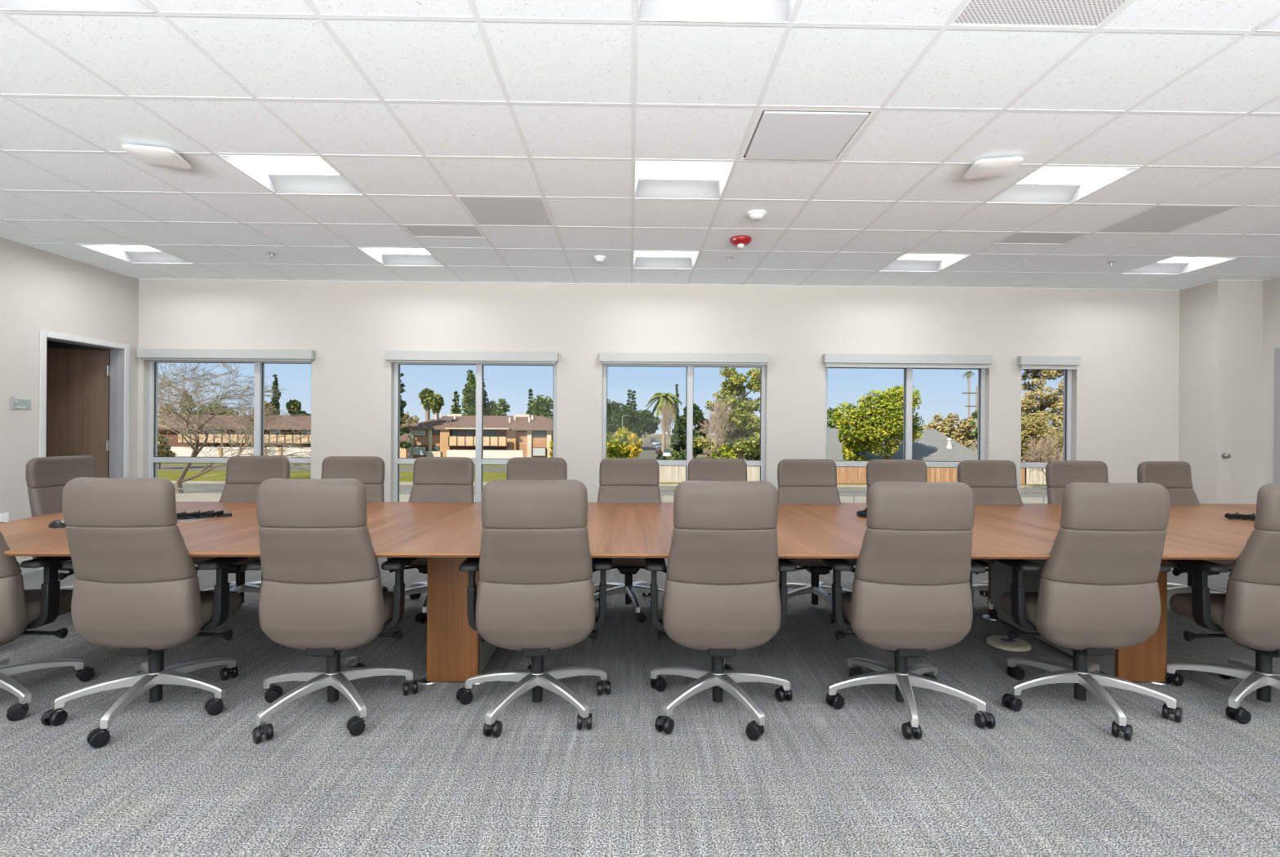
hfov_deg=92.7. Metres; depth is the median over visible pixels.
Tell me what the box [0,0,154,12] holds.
ceiling light
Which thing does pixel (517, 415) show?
roof vent
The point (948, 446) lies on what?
roof vent
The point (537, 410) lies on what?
broadleaf tree
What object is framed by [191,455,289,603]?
office chair
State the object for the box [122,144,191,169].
wireless access point
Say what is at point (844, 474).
wooden fence
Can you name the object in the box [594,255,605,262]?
smoke detector
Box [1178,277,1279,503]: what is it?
wall
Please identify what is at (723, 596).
office chair
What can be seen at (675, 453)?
bush
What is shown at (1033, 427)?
shrub
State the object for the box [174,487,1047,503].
curb
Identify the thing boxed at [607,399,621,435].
evergreen tree
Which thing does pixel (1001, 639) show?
socket
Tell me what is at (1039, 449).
bare shrub
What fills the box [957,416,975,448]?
tree
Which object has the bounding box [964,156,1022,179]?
wireless access point
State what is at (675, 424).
cypress tree
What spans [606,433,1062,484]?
ground
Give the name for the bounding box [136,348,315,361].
roller blind
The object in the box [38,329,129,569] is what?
door
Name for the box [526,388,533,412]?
conifer
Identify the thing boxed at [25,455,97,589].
office chair
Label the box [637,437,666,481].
road
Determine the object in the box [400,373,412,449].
tree
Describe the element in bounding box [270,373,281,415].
cypress tree
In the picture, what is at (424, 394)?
palm tree
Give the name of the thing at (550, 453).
shrub
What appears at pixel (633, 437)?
shrub
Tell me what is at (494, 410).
broadleaf tree
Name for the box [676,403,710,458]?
evergreen tree
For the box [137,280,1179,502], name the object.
wall
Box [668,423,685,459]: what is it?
evergreen tree
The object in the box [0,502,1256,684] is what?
conference table
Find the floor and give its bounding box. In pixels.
[0,557,1279,856]
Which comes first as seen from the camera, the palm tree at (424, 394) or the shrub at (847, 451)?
the shrub at (847, 451)
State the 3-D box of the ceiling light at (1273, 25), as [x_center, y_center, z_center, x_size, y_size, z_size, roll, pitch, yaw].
[2.726,-1.615,2.120,0.585,0.101,0.585,0,0,-1]
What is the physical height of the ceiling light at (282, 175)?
0.101 m
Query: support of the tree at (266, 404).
on the ground at (703, 455)
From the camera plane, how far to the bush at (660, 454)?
57.45 m
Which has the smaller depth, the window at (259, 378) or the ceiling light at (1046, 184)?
the ceiling light at (1046, 184)
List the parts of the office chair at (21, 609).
backrest, lumbar panel, armrest, lever, seat, arm post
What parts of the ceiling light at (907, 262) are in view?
plate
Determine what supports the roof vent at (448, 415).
attached to the apartment building at (451, 435)
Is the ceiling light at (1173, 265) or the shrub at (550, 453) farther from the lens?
the shrub at (550, 453)
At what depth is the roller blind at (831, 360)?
6.68 m
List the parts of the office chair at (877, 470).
backrest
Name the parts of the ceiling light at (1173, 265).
plate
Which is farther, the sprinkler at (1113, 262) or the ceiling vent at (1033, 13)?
the sprinkler at (1113, 262)
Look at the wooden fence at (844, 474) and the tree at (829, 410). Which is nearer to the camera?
the wooden fence at (844, 474)
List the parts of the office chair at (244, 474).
seat, backrest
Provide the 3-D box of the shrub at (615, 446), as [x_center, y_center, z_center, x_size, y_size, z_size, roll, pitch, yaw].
[-2.141,2.392,58.123,4.380,5.177,3.630,0,0,-31]
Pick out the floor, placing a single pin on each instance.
(172, 778)
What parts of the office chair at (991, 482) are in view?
lumbar panel, seat, backrest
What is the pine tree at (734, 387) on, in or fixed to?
on the ground at (703, 455)
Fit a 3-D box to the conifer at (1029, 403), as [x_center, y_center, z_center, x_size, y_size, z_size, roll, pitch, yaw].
[43.854,-1.933,66.621,8.577,14.456,7.512,0,0,17]
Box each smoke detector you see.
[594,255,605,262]
[746,209,766,220]
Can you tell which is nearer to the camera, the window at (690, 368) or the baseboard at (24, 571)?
the baseboard at (24, 571)
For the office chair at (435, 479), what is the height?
1.083 m
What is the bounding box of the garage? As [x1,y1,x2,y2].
[400,432,407,457]
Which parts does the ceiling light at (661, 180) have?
plate, plate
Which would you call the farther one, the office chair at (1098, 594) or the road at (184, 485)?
the road at (184, 485)
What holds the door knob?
attached to the wall at (1229, 331)
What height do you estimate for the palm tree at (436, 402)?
11.488 m
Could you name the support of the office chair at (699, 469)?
on the floor
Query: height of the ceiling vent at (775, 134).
0.036 m
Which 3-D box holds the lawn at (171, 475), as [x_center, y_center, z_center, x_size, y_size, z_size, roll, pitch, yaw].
[-60.462,4.626,59.873,121.000,0.300,12.400,0,0,-1]
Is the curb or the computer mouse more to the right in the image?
the curb
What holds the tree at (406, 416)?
on the ground at (703, 455)
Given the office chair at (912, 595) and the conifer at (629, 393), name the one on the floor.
the office chair at (912, 595)
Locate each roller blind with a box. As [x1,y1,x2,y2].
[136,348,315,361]
[385,351,558,364]
[599,351,768,364]
[822,353,992,368]
[1017,355,1080,369]
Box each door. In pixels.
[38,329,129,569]
[1273,347,1279,484]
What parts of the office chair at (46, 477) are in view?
backrest, lumbar panel, lever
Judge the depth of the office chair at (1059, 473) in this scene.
4.75 m
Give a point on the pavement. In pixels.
(186, 497)
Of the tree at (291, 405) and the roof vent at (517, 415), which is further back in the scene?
the tree at (291, 405)
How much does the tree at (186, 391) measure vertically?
11.834 m
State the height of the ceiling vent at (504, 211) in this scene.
0.010 m
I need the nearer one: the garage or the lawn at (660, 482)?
the lawn at (660, 482)
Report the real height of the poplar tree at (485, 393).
14.872 m
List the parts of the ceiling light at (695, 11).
plate, plate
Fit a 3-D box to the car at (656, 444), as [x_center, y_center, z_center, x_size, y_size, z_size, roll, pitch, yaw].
[4.446,4.299,145.033,1.800,1.452,4.300,0,0,1]
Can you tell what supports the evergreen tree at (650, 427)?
on the ground at (703, 455)
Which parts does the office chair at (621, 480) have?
lever, seat, backrest, lever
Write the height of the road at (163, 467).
0.300 m
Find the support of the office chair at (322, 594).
on the floor
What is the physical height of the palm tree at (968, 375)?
16.659 m
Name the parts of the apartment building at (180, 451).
pane, wall post, pane, pane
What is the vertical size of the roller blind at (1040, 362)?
0.145 m
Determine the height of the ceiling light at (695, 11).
0.101 m
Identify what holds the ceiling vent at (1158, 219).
in the ceiling
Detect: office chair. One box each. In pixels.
[0,530,95,721]
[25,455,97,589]
[40,477,248,748]
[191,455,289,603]
[246,478,417,743]
[321,456,388,591]
[386,457,474,623]
[456,480,613,737]
[506,457,567,479]
[591,457,666,622]
[644,480,796,740]
[687,458,746,481]
[777,458,857,622]
[821,481,995,739]
[866,459,927,503]
[957,460,1023,619]
[993,482,1182,740]
[1045,460,1108,504]
[1137,461,1235,594]
[1164,483,1279,724]
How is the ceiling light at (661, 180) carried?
attached to the ceiling
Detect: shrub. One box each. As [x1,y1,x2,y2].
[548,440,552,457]
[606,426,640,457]
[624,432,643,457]
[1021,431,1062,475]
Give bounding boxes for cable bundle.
[176,510,231,519]
[1224,512,1255,519]
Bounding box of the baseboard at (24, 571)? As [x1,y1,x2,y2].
[18,559,38,573]
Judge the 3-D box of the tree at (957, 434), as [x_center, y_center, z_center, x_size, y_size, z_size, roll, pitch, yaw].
[56.720,1.205,110.752,5.671,8.417,5.303,0,0,-1]
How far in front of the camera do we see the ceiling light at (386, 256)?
5.88 m
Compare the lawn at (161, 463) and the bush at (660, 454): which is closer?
the bush at (660, 454)
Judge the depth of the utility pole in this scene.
95.72 m
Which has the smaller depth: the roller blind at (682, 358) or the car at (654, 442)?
the roller blind at (682, 358)
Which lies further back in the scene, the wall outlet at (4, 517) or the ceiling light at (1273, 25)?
the wall outlet at (4, 517)
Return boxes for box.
[986,635,1031,651]
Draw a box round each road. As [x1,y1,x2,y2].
[157,464,506,472]
[173,483,1047,497]
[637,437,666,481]
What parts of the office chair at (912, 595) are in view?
arm post, armrest, lever, seat, lumbar panel, backrest, arm post, armrest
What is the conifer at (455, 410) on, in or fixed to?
on the ground at (703, 455)
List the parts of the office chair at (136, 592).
backrest, lumbar panel, lever, armrest, seat, arm post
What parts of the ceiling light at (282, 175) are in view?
plate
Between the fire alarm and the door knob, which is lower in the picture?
the door knob
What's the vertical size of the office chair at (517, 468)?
1.083 m
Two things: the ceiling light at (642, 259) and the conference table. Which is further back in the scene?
the ceiling light at (642, 259)
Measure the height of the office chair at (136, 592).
1.083 m
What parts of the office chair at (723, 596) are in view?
arm post, armrest, lever, lumbar panel, backrest, arm post, armrest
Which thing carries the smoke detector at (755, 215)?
attached to the ceiling
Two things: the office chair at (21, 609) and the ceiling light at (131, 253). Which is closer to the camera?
the office chair at (21, 609)
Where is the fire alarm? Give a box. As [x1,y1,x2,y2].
[729,235,751,248]
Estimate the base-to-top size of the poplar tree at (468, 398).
16.141 m
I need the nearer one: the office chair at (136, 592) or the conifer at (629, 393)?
the office chair at (136, 592)
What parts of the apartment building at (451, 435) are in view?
wall panel, pane, pane, wall panel, trim, pane, pane, wall panel, pane, pane, pane, pane, wall panel, wall panel, pane, pane, wall panel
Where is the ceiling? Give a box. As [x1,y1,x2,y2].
[0,0,1279,289]
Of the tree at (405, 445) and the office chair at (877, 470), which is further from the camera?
the tree at (405, 445)
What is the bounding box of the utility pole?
[961,385,977,453]
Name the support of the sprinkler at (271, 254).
attached to the ceiling
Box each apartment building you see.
[157,414,311,457]
[400,413,552,458]
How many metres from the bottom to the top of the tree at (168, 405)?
9.197 m
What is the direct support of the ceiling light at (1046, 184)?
attached to the ceiling
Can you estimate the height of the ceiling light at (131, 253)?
0.101 m
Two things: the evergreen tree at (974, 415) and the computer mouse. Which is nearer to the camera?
the computer mouse
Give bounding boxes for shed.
[705,449,717,458]
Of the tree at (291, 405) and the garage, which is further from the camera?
the tree at (291, 405)
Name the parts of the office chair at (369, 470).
backrest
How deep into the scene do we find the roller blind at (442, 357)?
6.61 m
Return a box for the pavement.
[175,493,1048,503]
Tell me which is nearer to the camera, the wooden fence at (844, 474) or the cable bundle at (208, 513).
the cable bundle at (208, 513)
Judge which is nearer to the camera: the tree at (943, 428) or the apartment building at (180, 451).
the apartment building at (180, 451)
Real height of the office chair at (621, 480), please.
1.083 m
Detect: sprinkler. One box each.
[267,253,276,259]
[725,257,733,263]
[1106,261,1115,267]
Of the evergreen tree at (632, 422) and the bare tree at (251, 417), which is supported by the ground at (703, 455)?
the evergreen tree at (632, 422)
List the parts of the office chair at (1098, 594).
arm post, seat, armrest, lever, lumbar panel, backrest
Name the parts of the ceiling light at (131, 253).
plate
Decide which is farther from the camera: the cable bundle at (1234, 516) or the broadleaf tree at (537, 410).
the broadleaf tree at (537, 410)
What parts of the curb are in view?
rail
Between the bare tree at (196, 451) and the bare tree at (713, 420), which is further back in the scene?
the bare tree at (713, 420)
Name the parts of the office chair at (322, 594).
backrest, lumbar panel, lever, armrest, seat, arm post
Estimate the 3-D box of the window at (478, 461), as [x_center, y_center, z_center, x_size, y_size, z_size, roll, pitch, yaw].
[-1.818,0.063,6.754,1.803,1.640,0.144,0,0,-1]
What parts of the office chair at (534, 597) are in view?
armrest, arm post, lumbar panel, backrest, lever, armrest, arm post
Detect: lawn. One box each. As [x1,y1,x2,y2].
[157,462,506,466]
[157,470,506,482]
[658,482,1046,485]
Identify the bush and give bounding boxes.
[656,450,667,480]
[666,449,680,475]
[710,444,737,458]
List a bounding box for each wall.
[0,237,138,562]
[46,340,110,351]
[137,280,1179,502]
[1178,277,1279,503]
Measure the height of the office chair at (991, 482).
1.083 m
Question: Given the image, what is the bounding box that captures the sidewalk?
[170,480,1047,488]
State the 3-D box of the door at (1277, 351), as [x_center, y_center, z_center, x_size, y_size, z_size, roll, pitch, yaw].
[6.486,0.270,5.740,0.124,2.175,0.980,0,0,-1]
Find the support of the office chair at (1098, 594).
on the floor
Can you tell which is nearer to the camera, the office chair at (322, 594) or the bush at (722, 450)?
the office chair at (322, 594)
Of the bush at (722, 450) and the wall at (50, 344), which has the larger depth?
the bush at (722, 450)
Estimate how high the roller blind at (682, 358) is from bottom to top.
0.122 m
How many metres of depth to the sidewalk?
53.19 m
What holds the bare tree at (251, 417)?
on the lawn at (171, 475)
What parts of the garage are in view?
door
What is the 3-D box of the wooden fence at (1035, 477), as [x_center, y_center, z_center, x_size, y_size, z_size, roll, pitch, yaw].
[38.868,4.382,56.277,6.995,1.638,0.172,0,0,-1]
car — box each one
[652,440,658,445]
[654,443,662,449]
[655,446,662,453]
[662,448,671,457]
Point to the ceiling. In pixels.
(140, 55)
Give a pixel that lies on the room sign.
(15, 403)
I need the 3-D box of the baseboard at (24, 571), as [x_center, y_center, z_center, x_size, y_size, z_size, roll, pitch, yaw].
[-5.369,1.220,1.471,0.012,0.110,10.308,0,0,-1]
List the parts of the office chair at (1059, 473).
backrest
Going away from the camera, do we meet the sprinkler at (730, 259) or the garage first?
the sprinkler at (730, 259)
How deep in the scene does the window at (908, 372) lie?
6.84 m
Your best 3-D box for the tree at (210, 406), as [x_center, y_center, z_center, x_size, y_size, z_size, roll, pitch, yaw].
[-82.301,-0.337,119.327,8.297,9.644,8.726,0,0,-1]
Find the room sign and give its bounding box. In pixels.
[10,396,31,409]
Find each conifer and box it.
[450,391,462,413]
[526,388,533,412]
[626,389,631,408]
[631,390,637,411]
[1021,369,1063,462]
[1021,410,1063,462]
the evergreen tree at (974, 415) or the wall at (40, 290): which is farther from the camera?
the evergreen tree at (974, 415)
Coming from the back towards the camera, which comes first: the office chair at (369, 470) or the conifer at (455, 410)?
the conifer at (455, 410)
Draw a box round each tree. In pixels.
[157,362,311,493]
[157,404,176,415]
[157,432,177,468]
[178,391,198,414]
[196,402,239,415]
[222,395,282,456]
[252,400,277,415]
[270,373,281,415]
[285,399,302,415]
[295,410,311,415]
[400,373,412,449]
[400,412,419,426]
[417,387,435,421]
[427,394,444,417]
[460,368,475,415]
[483,377,488,413]
[483,398,510,415]
[525,394,552,419]
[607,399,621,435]
[607,402,647,438]
[637,409,660,438]
[639,426,658,437]
[645,391,682,453]
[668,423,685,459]
[673,383,679,426]
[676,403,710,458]
[693,367,759,459]
[696,395,737,456]
[723,427,759,460]
[826,407,846,428]
[831,384,924,459]
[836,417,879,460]
[922,413,951,436]
[938,413,972,445]
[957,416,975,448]
[963,370,974,448]
[969,405,977,439]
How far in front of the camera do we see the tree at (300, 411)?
118.32 m
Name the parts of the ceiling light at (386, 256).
plate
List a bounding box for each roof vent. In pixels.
[447,413,463,416]
[515,413,530,417]
[946,438,952,448]
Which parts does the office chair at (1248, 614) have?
seat, arm post, lever, armrest, lumbar panel, backrest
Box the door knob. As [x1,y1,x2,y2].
[1221,453,1231,458]
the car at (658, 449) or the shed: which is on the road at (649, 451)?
the car at (658, 449)
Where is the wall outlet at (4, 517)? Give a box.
[0,512,8,522]
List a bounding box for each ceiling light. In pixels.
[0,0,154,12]
[80,244,192,263]
[218,155,363,195]
[359,248,444,266]
[633,250,699,269]
[634,160,733,199]
[637,0,796,22]
[879,253,969,271]
[986,166,1139,204]
[1122,257,1235,274]
[1256,15,1279,31]
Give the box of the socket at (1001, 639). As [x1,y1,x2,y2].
[1000,638,1016,641]
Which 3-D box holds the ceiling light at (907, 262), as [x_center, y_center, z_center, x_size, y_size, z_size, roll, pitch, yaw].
[2.670,-1.613,5.778,0.585,0.101,0.585,0,0,-1]
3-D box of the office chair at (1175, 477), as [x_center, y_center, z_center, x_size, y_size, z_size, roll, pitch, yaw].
[4.141,0.798,4.525,0.718,1.084,0.714,0,0,37]
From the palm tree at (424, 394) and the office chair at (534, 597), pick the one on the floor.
the office chair at (534, 597)
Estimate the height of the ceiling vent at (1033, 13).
0.010 m
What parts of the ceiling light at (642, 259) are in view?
plate, plate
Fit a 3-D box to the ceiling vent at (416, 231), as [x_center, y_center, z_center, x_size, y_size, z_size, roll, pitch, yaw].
[-1.585,-1.599,4.950,0.584,0.010,0.279,0,0,-1]
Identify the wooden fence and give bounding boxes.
[658,466,759,482]
[836,466,1026,484]
[1023,467,1046,484]
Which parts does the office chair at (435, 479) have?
lever, seat, backrest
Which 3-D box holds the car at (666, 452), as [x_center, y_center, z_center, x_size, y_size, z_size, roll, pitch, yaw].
[4.777,4.272,104.033,1.800,1.452,4.300,0,0,3]
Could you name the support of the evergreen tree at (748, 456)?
on the ground at (703, 455)
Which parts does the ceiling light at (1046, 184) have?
plate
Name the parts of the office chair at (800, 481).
lever, backrest, seat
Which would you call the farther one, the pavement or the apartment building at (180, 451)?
the apartment building at (180, 451)
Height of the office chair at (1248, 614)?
1.084 m
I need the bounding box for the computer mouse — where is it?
[48,520,66,528]
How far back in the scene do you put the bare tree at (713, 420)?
60.34 m
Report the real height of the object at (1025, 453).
2.479 m
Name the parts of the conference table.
pedestal panel, cable coil, pedestal panel, pedestal panel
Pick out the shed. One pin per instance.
(708, 452)
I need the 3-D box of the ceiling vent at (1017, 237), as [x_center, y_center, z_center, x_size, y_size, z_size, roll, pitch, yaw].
[3.291,-1.566,5.025,0.584,0.010,0.279,0,0,-1]
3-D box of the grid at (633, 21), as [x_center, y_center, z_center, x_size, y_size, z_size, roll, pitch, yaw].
[0.601,-1.581,1.564,11.915,0.009,10.308,0,0,-1]
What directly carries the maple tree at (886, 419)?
on the ground at (703, 455)
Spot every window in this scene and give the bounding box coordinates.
[148,360,311,479]
[393,362,556,502]
[601,364,765,480]
[824,367,985,467]
[1020,368,1071,468]
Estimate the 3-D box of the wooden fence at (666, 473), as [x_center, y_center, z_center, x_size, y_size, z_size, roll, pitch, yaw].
[6.588,4.116,55.780,12.735,1.736,0.172,0,0,-1]
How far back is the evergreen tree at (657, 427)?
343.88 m
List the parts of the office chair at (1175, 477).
lumbar panel, lever, backrest, seat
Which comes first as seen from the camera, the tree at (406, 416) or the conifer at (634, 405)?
the tree at (406, 416)
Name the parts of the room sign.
sign plate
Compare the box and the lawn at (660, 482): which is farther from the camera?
the lawn at (660, 482)
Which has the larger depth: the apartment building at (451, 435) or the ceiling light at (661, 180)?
the apartment building at (451, 435)
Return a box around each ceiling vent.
[401,225,484,237]
[457,197,552,226]
[738,108,876,161]
[949,0,1128,27]
[995,232,1087,244]
[1094,205,1236,233]
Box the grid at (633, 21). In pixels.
[0,0,1279,290]
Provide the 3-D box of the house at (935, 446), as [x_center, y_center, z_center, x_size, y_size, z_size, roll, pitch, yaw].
[26.127,2.567,73.910,19.060,5.123,22.600,0,0,-1]
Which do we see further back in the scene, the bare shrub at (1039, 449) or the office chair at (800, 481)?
the bare shrub at (1039, 449)
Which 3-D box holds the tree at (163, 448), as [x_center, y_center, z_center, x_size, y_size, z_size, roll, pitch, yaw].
[-54.729,2.514,69.266,3.138,4.243,4.189,0,0,-1]
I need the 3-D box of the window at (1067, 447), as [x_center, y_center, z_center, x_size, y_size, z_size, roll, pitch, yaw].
[4.533,0.105,6.852,0.622,1.640,0.144,0,0,-1]

